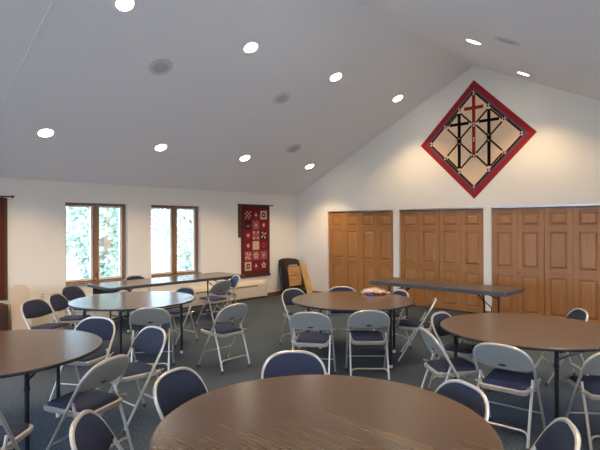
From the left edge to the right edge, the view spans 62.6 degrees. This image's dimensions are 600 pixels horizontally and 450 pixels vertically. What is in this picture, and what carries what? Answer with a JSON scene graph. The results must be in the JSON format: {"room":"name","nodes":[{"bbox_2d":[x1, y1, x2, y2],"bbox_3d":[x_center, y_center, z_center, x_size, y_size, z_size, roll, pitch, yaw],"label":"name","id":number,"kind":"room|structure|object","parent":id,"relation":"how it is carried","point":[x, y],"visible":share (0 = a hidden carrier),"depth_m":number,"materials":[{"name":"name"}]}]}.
{"room":"event hall","nodes":[
{"label":"event hall","id":0,"kind":"room"},
{"bbox_2d":[0,178,296,329],"bbox_3d":[-4.108,0.531,8.372,0.200,2.574,12.000,0,0,43],"label":"wall","id":1,"kind":"structure","parent":0,"point":[36,211],"depth_m":9.31,"materials":[{"name":"paint"}]},
{"bbox_2d":[0,195,13,299],"bbox_3d":[-4.846,0.352,7.399,0.044,1.637,1.020,0,0,43],"label":"quilt","id":2,"kind":"object","parent":1,"relation":"hanging from","point":[3,201],"visible":1,"depth_m":7.66,"materials":[{"name":"brown fabric"}]},
{"bbox_2d":[40,292,44,298],"bbox_3d":[-4.223,1.164,8.092,0.008,0.110,0.070,0,0,43],"label":"wall outlet","id":3,"kind":"object","parent":1,"relation":"attached to","point":[42,295],"visible":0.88,"depth_m":8.09,"materials":[{"name":"beige plastic"}]},
{"bbox_2d":[65,202,125,285],"bbox_3d":[-3.646,0.319,8.829,0.205,1.415,1.130,0,0,43],"label":"window","id":4,"kind":"structure","parent":1,"relation":"in","point":[95,277],"depth_m":8.84,"materials":[{"name":"brown wood"}]},
{"bbox_2d":[31,280,266,326],"bbox_3d":[-2.608,1.514,9.759,0.104,0.398,5.290,0,0,43],"label":"baseboard heater","id":5,"kind":"object","parent":1,"relation":"attached to","point":[255,289],"visible":0.28,"depth_m":10.32,"materials":[{"name":"metal"}]},
{"bbox_2d":[151,205,200,277],"bbox_3d":[-2.540,0.315,10.019,0.205,1.415,1.150,0,0,43],"label":"window","id":6,"kind":"structure","parent":1,"relation":"in","point":[173,271],"depth_m":10.04,"materials":[{"name":"brown wood"}]},
{"bbox_2d":[237,203,272,277],"bbox_3d":[-1.027,0.359,11.508,0.044,1.697,1.100,0,0,43],"label":"quilt","id":7,"kind":"object","parent":1,"relation":"hanging from","point":[253,219],"visible":0.98,"depth_m":11.47,"materials":[{"name":"red fabric"}]},
{"bbox_2d":[266,291,281,296],"bbox_3d":[-0.457,1.663,12.136,0.018,0.085,1.119,0,0,43],"label":"baseboard","id":8,"kind":"structure","parent":1,"relation":"attached to","point":[277,292],"depth_m":11.95,"materials":[{"name":"brown wood"}]},
{"bbox_2d":[0,0,599,194],"bbox_3d":[-0.543,-1.861,5.255,10.278,2.715,12.900,0,0,43],"label":"ceiling","id":9,"kind":"structure","parent":0,"point":[85,77],"depth_m":7.12,"materials":[{"name":"paint"}]},
{"bbox_2d":[0,0,54,110],"bbox_3d":[-3.239,-1.874,5.754,4.616,2.264,0.016,0,0,43],"label":"trim","id":10,"kind":"structure","parent":9,"relation":"attached to","point":[52,2],"depth_m":5.62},
{"bbox_2d":[36,128,54,137],"bbox_3d":[-3.623,-1.311,7.027,0.235,0.106,0.211,0,0,-42],"label":"ceiling light","id":11,"kind":"object","parent":9,"relation":"attached to","point":[45,132],"visible":1,"depth_m":7.02,"materials":[{"name":"white"}]},
{"bbox_2d":[114,0,135,11],"bbox_3d":[-1.938,-2.445,5.458,0.235,0.106,0.211,0,0,-42],"label":"ceiling light","id":12,"kind":"object","parent":9,"relation":"attached to","point":[120,5],"visible":1,"depth_m":5.47,"materials":[{"name":"white"}]},
{"bbox_2d":[148,59,172,74],"bbox_3d":[-1.857,-2.102,6.572,0.319,0.144,0.287,0,0,-43],"label":"ceiling speaker","id":13,"kind":"object","parent":9,"relation":"attached to","point":[159,66],"visible":1,"depth_m":6.56},
{"bbox_2d":[153,63,167,72],"bbox_3d":[-1.855,-2.096,6.570,0.202,0.003,0.202,0,-26,-47],"label":"grille","id":14,"kind":"object","parent":13,"relation":"attached to","point":[159,67],"depth_m":6.57,"materials":[{"name":"grey metal"}]},
{"bbox_2d":[154,144,167,150],"bbox_3d":[-2.363,-1.315,8.383,0.235,0.106,0.211,0,0,-42],"label":"ceiling light","id":15,"kind":"object","parent":9,"relation":"attached to","point":[160,147],"visible":1,"depth_m":8.37,"materials":[{"name":"white"}]},
{"bbox_2d":[239,155,250,160],"bbox_3d":[-1.090,-1.320,9.752,0.235,0.106,0.211,0,0,-42],"label":"ceiling light","id":16,"kind":"object","parent":9,"relation":"attached to","point":[245,157],"visible":1,"depth_m":9.74,"materials":[{"name":"white"}]},
{"bbox_2d":[243,41,258,53],"bbox_3d":[-0.679,-2.449,6.813,0.235,0.106,0.211,0,0,-42],"label":"ceiling light","id":17,"kind":"object","parent":9,"relation":"attached to","point":[250,47],"visible":1,"depth_m":6.81,"materials":[{"name":"white"}]},
{"bbox_2d":[273,92,290,103],"bbox_3d":[-0.305,-2.112,8.228,0.319,0.144,0.287,0,0,-43],"label":"ceiling speaker","id":18,"kind":"object","parent":9,"relation":"attached to","point":[280,98],"visible":1,"depth_m":8.21},
{"bbox_2d":[276,95,287,101],"bbox_3d":[-0.302,-2.107,8.226,0.202,0.003,0.202,0,-26,-47],"label":"grille","id":19,"kind":"object","parent":18,"relation":"attached to","point":[282,98],"depth_m":8.22,"materials":[{"name":"grey metal"}]},
{"bbox_2d":[286,144,300,152],"bbox_3d":[-0.130,-1.560,10.074,0.319,0.144,0.287,0,0,-43],"label":"ceiling speaker","id":20,"kind":"object","parent":9,"relation":"attached to","point":[296,147],"visible":1,"depth_m":10.05},
{"bbox_2d":[289,146,297,151],"bbox_3d":[-0.127,-1.554,10.072,0.202,0.003,0.202,0,-26,-47],"label":"grille","id":21,"kind":"object","parent":20,"relation":"attached to","point":[294,148],"depth_m":10.07,"materials":[{"name":"grey metal"}]},
{"bbox_2d":[305,164,313,168],"bbox_3d":[0.217,-1.324,11.159,0.235,0.106,0.211,0,0,-42],"label":"ceiling light","id":22,"kind":"object","parent":9,"relation":"attached to","point":[309,166],"visible":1,"depth_m":11.15,"materials":[{"name":"white"}]},
{"bbox_2d":[329,72,341,81],"bbox_3d":[0.594,-2.454,8.183,0.235,0.106,0.211,0,0,-42],"label":"ceiling light","id":23,"kind":"object","parent":9,"relation":"attached to","point":[336,76],"visible":1,"depth_m":8.18,"materials":[{"name":"white"}]},
{"bbox_2d":[392,95,402,101],"bbox_3d":[1.901,-2.458,9.590,0.235,0.106,0.211,0,0,-42],"label":"ceiling light","id":24,"kind":"object","parent":9,"relation":"attached to","point":[399,97],"visible":1,"depth_m":9.58,"materials":[{"name":"white"}]},
{"bbox_2d":[465,39,481,44],"bbox_3d":[2.315,-2.444,6.584,0.235,0.106,0.211,0,0,-42],"label":"ceiling light","id":25,"kind":"object","parent":9,"relation":"attached to","point":[468,40],"visible":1,"depth_m":6.56,"materials":[{"name":"white"}]},
{"bbox_2d":[493,36,520,45],"bbox_3d":[2.378,-2.116,5.666,0.319,0.144,0.287,0,0,-43],"label":"ceiling speaker","id":26,"kind":"object","parent":9,"relation":"attached to","point":[502,39],"visible":1,"depth_m":5.62},
{"bbox_2d":[499,39,514,43],"bbox_3d":[2.376,-2.110,5.668,0.202,0.003,0.202,0,26,-47],"label":"grille","id":27,"kind":"object","parent":26,"relation":"attached to","point":[506,41],"depth_m":5.67,"materials":[{"name":"grey metal"}]},
{"bbox_2d":[0,293,599,449],"bbox_3d":[-0.384,1.755,5.413,9.318,0.100,12.370,0,0,43],"label":"floor","id":28,"kind":"structure","parent":0,"point":[264,320],"depth_m":5.72,"materials":[{"name":"carpet"}]},
{"bbox_2d":[0,303,8,330],"bbox_3d":[-4.782,1.460,7.199,0.375,0.520,0.860,0,0,43],"label":"base cabinet","id":29,"kind":"object","parent":28,"relation":"on","point":[4,308],"visible":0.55,"depth_m":7.35,"materials":[{"name":"brown wood"}]},
{"bbox_2d":[0,412,33,449],"bbox_3d":[-1.875,1.321,2.901,0.476,0.791,0.492,0,0,3],"label":"folding chair","id":30,"kind":"object","parent":28,"relation":"on","point":[11,433],"visible":1,"depth_m":2.93,"materials":[{"name":"fabric"}]},
{"bbox_2d":[9,284,31,329],"bbox_3d":[-4.307,1.321,7.604,0.190,0.790,0.280,0,0,43],"label":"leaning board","id":31,"kind":"object","parent":28,"relation":"on","point":[18,294],"visible":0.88,"depth_m":7.58,"materials":[{"name":"beige wood"}]},
{"bbox_2d":[21,299,71,329],"bbox_3d":[-3.151,1.326,6.139,0.492,0.791,0.476,0,0,15],"label":"folding chair","id":32,"kind":"object","parent":28,"relation":"on","point":[32,308],"visible":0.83,"depth_m":6.14,"materials":[{"name":"fabric"}]},
{"bbox_2d":[0,329,102,449],"bbox_3d":[-2.367,1.339,3.815,1.563,0.744,1.563,0,0,-15],"label":"round table","id":33,"kind":"object","parent":28,"relation":"on","point":[24,352],"visible":0.95,"depth_m":3.82,"materials":[{"name":"laminate"}]},
{"bbox_2d":[48,293,91,329],"bbox_3d":[-3.113,1.325,6.690,0.492,0.791,0.476,0,0,1],"label":"folding chair","id":34,"kind":"object","parent":28,"relation":"on","point":[57,301],"visible":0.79,"depth_m":6.62,"materials":[{"name":"metal"}]},
{"bbox_2d":[61,285,95,328],"bbox_3d":[-3.334,1.326,7.525,0.492,0.791,0.476,0,0,18],"label":"folding chair","id":35,"kind":"object","parent":28,"relation":"on","point":[71,292],"visible":0.6,"depth_m":7.53,"materials":[{"name":"fabric"}]},
{"bbox_2d":[49,316,118,400],"bbox_3d":[-2.084,1.322,4.775,0.476,0.791,0.492,0,0,13],"label":"folding chair","id":36,"kind":"object","parent":28,"relation":"on","point":[103,327],"visible":0.56,"depth_m":4.88,"materials":[{"name":"fabric"}]},
{"bbox_2d":[43,354,133,449],"bbox_3d":[-1.524,1.320,3.541,0.492,0.791,0.476,0,0,21],"label":"folding chair","id":37,"kind":"object","parent":28,"relation":"on","point":[85,396],"visible":0.91,"depth_m":3.46,"materials":[{"name":"metal"}]},
{"bbox_2d":[69,409,123,449],"bbox_3d":[-0.845,1.318,2.414,0.492,0.791,0.476,0,0,-9],"label":"folding chair","id":38,"kind":"object","parent":28,"relation":"on","point":[88,430],"visible":1,"depth_m":2.42,"materials":[{"name":"fabric"}]},
{"bbox_2d":[68,291,194,354],"bbox_3d":[-2.162,1.338,6.429,1.564,0.744,1.564,0,0,36],"label":"round table","id":39,"kind":"object","parent":28,"relation":"on","point":[121,302],"visible":0.82,"depth_m":6.29,"materials":[{"name":"laminate"}]},
{"bbox_2d":[99,326,166,434],"bbox_3d":[-1.458,1.320,4.331,0.476,0.791,0.492,0,0,41],"label":"folding chair","id":40,"kind":"object","parent":28,"relation":"on","point":[151,339],"visible":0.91,"depth_m":4.35,"materials":[{"name":"metal"}]},
{"bbox_2d":[123,275,149,319],"bbox_3d":[-2.897,1.325,8.955,0.492,0.791,0.476,0,0,43],"label":"folding chair","id":41,"kind":"object","parent":28,"relation":"on","point":[134,277],"visible":0.28,"depth_m":9.08,"materials":[{"name":"metal"}]},
{"bbox_2d":[129,307,174,370],"bbox_3d":[-1.722,1.321,5.751,0.476,0.791,0.492,0,0,-9],"label":"folding chair","id":42,"kind":"object","parent":28,"relation":"on","point":[151,315],"visible":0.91,"depth_m":5.59,"materials":[{"name":"metal"}]},
{"bbox_2d":[87,272,243,331],"bbox_3d":[-2.293,1.339,8.852,0.800,0.744,2.730,0,0,43],"label":"rectangular table","id":43,"kind":"object","parent":28,"relation":"on","point":[105,287],"visible":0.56,"depth_m":8.45,"materials":[{"name":"laminate"}]},
{"bbox_2d":[159,287,198,347],"bbox_3d":[-1.812,1.321,7.199,0.476,0.791,0.492,0,0,34],"label":"folding chair","id":44,"kind":"object","parent":28,"relation":"on","point":[174,312],"visible":0.5,"depth_m":7.21,"materials":[{"name":"metal"}]},
{"bbox_2d":[153,367,207,420],"bbox_3d":[-0.613,1.317,3.049,0.492,0.791,0.476,0,0,25],"label":"folding chair","id":45,"kind":"object","parent":28,"relation":"on","point":[175,387],"visible":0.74,"depth_m":3.09,"materials":[{"name":"fabric"}]},
{"bbox_2d":[195,280,233,325],"bbox_3d":[-1.458,1.320,8.411,0.492,0.791,0.476,0,0,37],"label":"folding chair","id":46,"kind":"object","parent":28,"relation":"on","point":[223,285],"visible":0.96,"depth_m":8.30,"materials":[{"name":"metal"}]},
{"bbox_2d":[196,303,250,374],"bbox_3d":[-0.912,1.318,5.940,0.492,0.791,0.476,0,0,43],"label":"folding chair","id":47,"kind":"object","parent":28,"relation":"on","point":[232,312],"visible":1,"depth_m":5.84,"materials":[{"name":"metal"}]},
{"bbox_2d":[210,275,241,318],"bbox_3d":[-1.358,1.319,9.029,0.492,0.791,0.476,0,0,-25],"label":"folding chair","id":48,"kind":"object","parent":28,"relation":"on","point":[235,279],"visible":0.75,"depth_m":8.94,"materials":[{"name":"metal"}]},
{"bbox_2d":[278,258,285,292],"bbox_3d":[-0.294,1.260,12.175,0.188,0.875,0.538,0,0,43],"label":"folded chair","id":49,"kind":"object","parent":28,"relation":"on","point":[282,258],"visible":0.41,"depth_m":12.00,"materials":[{"name":"brown metal"}]},
{"bbox_2d":[280,258,290,290],"bbox_3d":[-0.245,1.259,12.088,0.188,0.875,0.538,0,0,43],"label":"folded chair","id":50,"kind":"object","parent":28,"relation":"on","point":[286,258],"visible":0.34,"depth_m":11.91,"materials":[{"name":"brown metal"}]},
{"bbox_2d":[282,258,300,289],"bbox_3d":[-0.196,1.259,12.002,0.188,0.875,0.538,0,0,43],"label":"folded chair","id":51,"kind":"object","parent":28,"relation":"on","point":[297,286],"visible":0.37,"depth_m":11.86,"materials":[{"name":"brown metal"}]},
{"bbox_2d":[284,259,302,290],"bbox_3d":[-0.147,1.259,11.915,0.188,0.875,0.538,0,0,43],"label":"folded chair","id":52,"kind":"object","parent":28,"relation":"on","point":[293,265],"visible":0.94,"depth_m":11.89,"materials":[{"name":"brown wood"}]},
{"bbox_2d":[261,350,326,378],"bbox_3d":[-0.032,1.315,3.394,0.476,0.791,0.492,0,0,-4],"label":"folding chair","id":53,"kind":"object","parent":28,"relation":"on","point":[289,362],"visible":0.47,"depth_m":3.56,"materials":[{"name":"fabric"}]},
{"bbox_2d":[279,288,318,349],"bbox_3d":[0.024,1.315,6.979,0.476,0.791,0.492,0,0,-41],"label":"folding chair","id":54,"kind":"object","parent":28,"relation":"on","point":[288,295],"visible":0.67,"depth_m":7.01,"materials":[{"name":"metal"}]},
{"bbox_2d":[300,263,312,293],"bbox_3d":[0.152,1.320,12.183,0.292,0.759,0.200,0,0,43],"label":"leaning board","id":55,"kind":"object","parent":28,"relation":"on","point":[303,268],"visible":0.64,"depth_m":12.17,"materials":[{"name":"brown wood"}]},
{"bbox_2d":[289,312,336,374],"bbox_3d":[0.142,1.314,5.449,0.476,0.791,0.492,0,0,11],"label":"folding chair","id":56,"kind":"object","parent":28,"relation":"on","point":[300,320],"visible":0.91,"depth_m":5.30,"materials":[{"name":"metal"}]},
{"bbox_2d":[150,375,503,449],"bbox_3d":[0.116,1.330,2.367,1.600,0.744,1.600,0,0,23],"label":"round table","id":57,"kind":"object","parent":28,"relation":"on","point":[294,412],"visible":1,"depth_m":2.42,"materials":[{"name":"laminate"}]},
{"bbox_2d":[326,286,359,345],"bbox_3d":[0.616,1.312,7.173,0.476,0.791,0.492,0,0,3],"label":"folding chair","id":58,"kind":"object","parent":28,"relation":"on","point":[337,288],"visible":0.3,"depth_m":7.07,"materials":[{"name":"metal"}]},
{"bbox_2d":[292,291,414,367],"bbox_3d":[0.678,1.328,6.341,1.564,0.744,1.564,0,0,14],"label":"round table","id":59,"kind":"object","parent":28,"relation":"on","point":[346,301],"visible":0.78,"depth_m":6.15,"materials":[{"name":"laminate"}]},
{"bbox_2d":[364,289,385,294],"bbox_3d":[1.044,0.910,6.817,0.400,0.094,0.277,0,0,3],"label":"bread bag","id":60,"kind":"object","parent":59,"relation":"on","point":[367,291],"visible":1,"depth_m":6.78,"materials":[{"name":"beige plastic"}]},
{"bbox_2d":[345,310,389,380],"bbox_3d":[0.756,1.312,5.541,0.476,0.791,0.492,0,0,1],"label":"folding chair","id":61,"kind":"object","parent":28,"relation":"on","point":[363,318],"visible":0.98,"depth_m":5.39,"materials":[{"name":"metal"}]},
{"bbox_2d":[372,289,411,352],"bbox_3d":[1.235,1.310,6.879,0.492,0.791,0.476,0,0,-22],"label":"folding chair","id":62,"kind":"object","parent":28,"relation":"on","point":[400,316],"visible":0.31,"depth_m":6.78,"materials":[{"name":"metal"}]},
{"bbox_2d":[396,298,436,363],"bbox_3d":[1.470,1.310,6.202,0.492,0.791,0.476,0,0,16],"label":"folding chair","id":63,"kind":"object","parent":28,"relation":"on","point":[413,325],"visible":0.94,"depth_m":6.07,"materials":[{"name":"metal"}]},
{"bbox_2d":[369,277,524,319],"bbox_3d":[2.289,1.323,7.958,2.330,0.744,0.740,0,0,43],"label":"rectangular table","id":64,"kind":"object","parent":28,"relation":"on","point":[491,290],"visible":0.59,"depth_m":7.66,"materials":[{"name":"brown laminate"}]},
{"bbox_2d":[419,327,481,388],"bbox_3d":[1.327,1.310,4.394,0.492,0.791,0.476,0,0,-6],"label":"folding chair","id":65,"kind":"object","parent":28,"relation":"on","point":[446,368],"visible":0.86,"depth_m":4.29,"materials":[{"name":"metal"}]},
{"bbox_2d":[427,311,491,391],"bbox_3d":[1.618,1.309,5.032,0.492,0.791,0.476,0,0,44],"label":"folding chair","id":66,"kind":"object","parent":28,"relation":"on","point":[464,349],"visible":0.58,"depth_m":5.00,"materials":[{"name":"metal"}]},
{"bbox_2d":[435,379,489,421],"bbox_3d":[0.767,1.312,2.780,0.492,0.791,0.476,0,0,-21],"label":"folding chair","id":67,"kind":"object","parent":28,"relation":"on","point":[465,393],"visible":0.36,"depth_m":2.83,"materials":[{"name":"fabric"}]},
{"bbox_2d":[473,342,545,449],"bbox_3d":[1.680,1.309,3.975,0.476,0.791,0.492,0,0,40],"label":"folding chair","id":68,"kind":"object","parent":28,"relation":"on","point":[497,355],"visible":0.95,"depth_m":3.85,"materials":[{"name":"metal"}]},
{"bbox_2d":[440,313,599,418],"bbox_3d":[2.109,1.323,4.562,1.564,0.744,1.564,0,0,-35],"label":"round table","id":69,"kind":"object","parent":28,"relation":"on","point":[558,335],"visible":0.81,"depth_m":4.40,"materials":[{"name":"laminate"}]},
{"bbox_2d":[530,417,580,449],"bbox_3d":[1.032,1.311,2.322,0.492,0.791,0.476,0,0,16],"label":"folding chair","id":70,"kind":"object","parent":28,"relation":"on","point":[561,433],"visible":1,"depth_m":2.33,"materials":[{"name":"fabric"}]},
{"bbox_2d":[530,308,588,386],"bbox_3d":[2.836,1.305,5.374,0.492,0.791,0.476,0,0,7],"label":"folding chair","id":71,"kind":"object","parent":28,"relation":"on","point":[577,313],"visible":0.41,"depth_m":5.37,"materials":[{"name":"metal"}]},
{"bbox_2d":[565,352,599,449],"bbox_3d":[2.351,1.306,3.806,0.476,0.791,0.492,0,0,5],"label":"folding chair","id":72,"kind":"object","parent":28,"relation":"on","point":[589,386],"visible":0.98,"depth_m":3.71,"materials":[{"name":"metal"}]},
{"bbox_2d":[296,66,599,312],"bbox_3d":[3.349,-0.630,9.438,9.278,4.844,0.120,0,0,43],"label":"wall","id":73,"kind":"structure","parent":0,"point":[560,163],"depth_m":9.56,"materials":[{"name":"paint"}]},
{"bbox_2d":[329,212,359,290],"bbox_3d":[1.030,0.695,11.572,0.903,1.975,0.074,0,0,43],"label":"bifold door","id":74,"kind":"structure","parent":73,"relation":"in","point":[344,228],"depth_m":11.56,"materials":[{"name":"brown wood"}]},
{"bbox_2d":[328,210,392,211],"bbox_3d":[1.366,-0.320,11.264,1.826,0.022,0.055,0,0,43],"label":"trim","id":75,"kind":"structure","parent":73,"relation":"attached to","point":[358,210],"depth_m":11.24,"materials":[{"name":"wood"}]},
{"bbox_2d":[360,211,392,292],"bbox_3d":[1.698,0.692,10.952,0.903,1.975,0.074,0,0,43],"label":"bifold door","id":76,"kind":"structure","parent":73,"relation":"in","point":[376,228],"depth_m":10.97,"materials":[{"name":"brown wood"}]},
{"bbox_2d":[301,289,490,312],"bbox_3d":[3.318,1.650,9.381,9.258,0.085,0.016,0,0,43],"label":"baseboard","id":77,"kind":"structure","parent":73,"relation":"attached to","point":[304,291],"depth_m":12.08,"materials":[{"name":"brown wood"}]},
{"bbox_2d":[400,210,439,307],"bbox_3d":[2.473,0.690,10.232,0.903,1.975,0.074,0,0,43],"label":"bifold door","id":78,"kind":"structure","parent":73,"relation":"in","point":[419,230],"depth_m":10.20,"materials":[{"name":"brown wood"}]},
{"bbox_2d":[399,207,482,209],"bbox_3d":[2.809,-0.325,9.924,1.826,0.022,0.055,0,0,43],"label":"trim","id":79,"kind":"structure","parent":73,"relation":"attached to","point":[467,207],"depth_m":9.85,"materials":[{"name":"metal"}]},
{"bbox_2d":[440,209,483,312],"bbox_3d":[3.140,0.687,9.611,0.903,1.975,0.074,0,0,43],"label":"bifold door","id":80,"kind":"structure","parent":73,"relation":"in","point":[461,231],"depth_m":9.60,"materials":[{"name":"brown wood"}]},
{"bbox_2d":[331,205,599,212],"bbox_3d":[3.608,0.626,9.713,9.278,2.130,0.630,0,0,43],"label":"trim","id":81,"kind":"structure","parent":73,"relation":"attached to","point":[591,205],"depth_m":10.18,"materials":[{"name":"paint"}]},
{"bbox_2d":[421,80,536,198],"bbox_3d":[3.304,-1.628,9.378,2.260,2.260,0.023,0,0,43],"label":"quilt","id":82,"kind":"object","parent":73,"relation":"attached to","point":[479,135],"visible":1,"depth_m":9.34,"materials":[{"name":"fabric"}]},
{"bbox_2d":[492,208,544,314],"bbox_3d":[3.916,0.685,8.891,0.903,1.975,0.074,0,0,43],"label":"bifold door","id":83,"kind":"structure","parent":73,"relation":"in","point":[518,238],"depth_m":8.86,"materials":[{"name":"brown wood"}]},
{"bbox_2d":[491,204,599,207],"bbox_3d":[4.252,-0.330,8.583,1.826,0.022,0.055,0,0,43],"label":"trim","id":84,"kind":"structure","parent":73,"relation":"attached to","point":[575,204],"depth_m":8.53,"materials":[{"name":"metal"}]},
{"bbox_2d":[544,206,599,323],"bbox_3d":[4.583,0.682,8.271,0.903,1.975,0.074,0,0,43],"label":"bifold door","id":85,"kind":"structure","parent":73,"relation":"in","point":[572,234],"depth_m":8.28,"materials":[{"name":"brown wood"}]},
{"label":"outside","id":86,"kind":"structure","parent":0,"visible":0},
{"bbox_2d":[66,238,191,279],"bbox_3d":[0.178,2.103,5.486,130.000,0.200,130.000,0,0,43],"label":"ground","id":87,"kind":"structure","parent":86,"point":[159,261],"depth_m":27.46,"materials":[{"name":"white snow"}]},
{"bbox_2d":[66,207,162,278],"bbox_3d":[-7.023,-1.350,17.567,4.272,6.778,4.266,0,0,43],"label":"tree","id":88,"kind":"object","parent":87,"relation":"on","point":[109,229],"visible":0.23,"depth_m":17.06,"materials":[{"name":"green plant"}]},
{"bbox_2d":[67,207,162,256],"bbox_3d":[-10.196,-2.598,27.158,5.988,9.291,6.069,0,0,-14],"label":"tree","id":89,"kind":"object","parent":87,"relation":"on","point":[114,212],"visible":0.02,"depth_m":27.13,"materials":[{"name":"green plant"}]},
{"bbox_2d":[155,209,191,269],"bbox_3d":[-4.580,-1.191,21.256,4.298,6.445,4.148,0,0,43],"label":"tree","id":90,"kind":"object","parent":87,"relation":"on","point":[184,220],"visible":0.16,"depth_m":20.77,"materials":[{"name":"green plant"}]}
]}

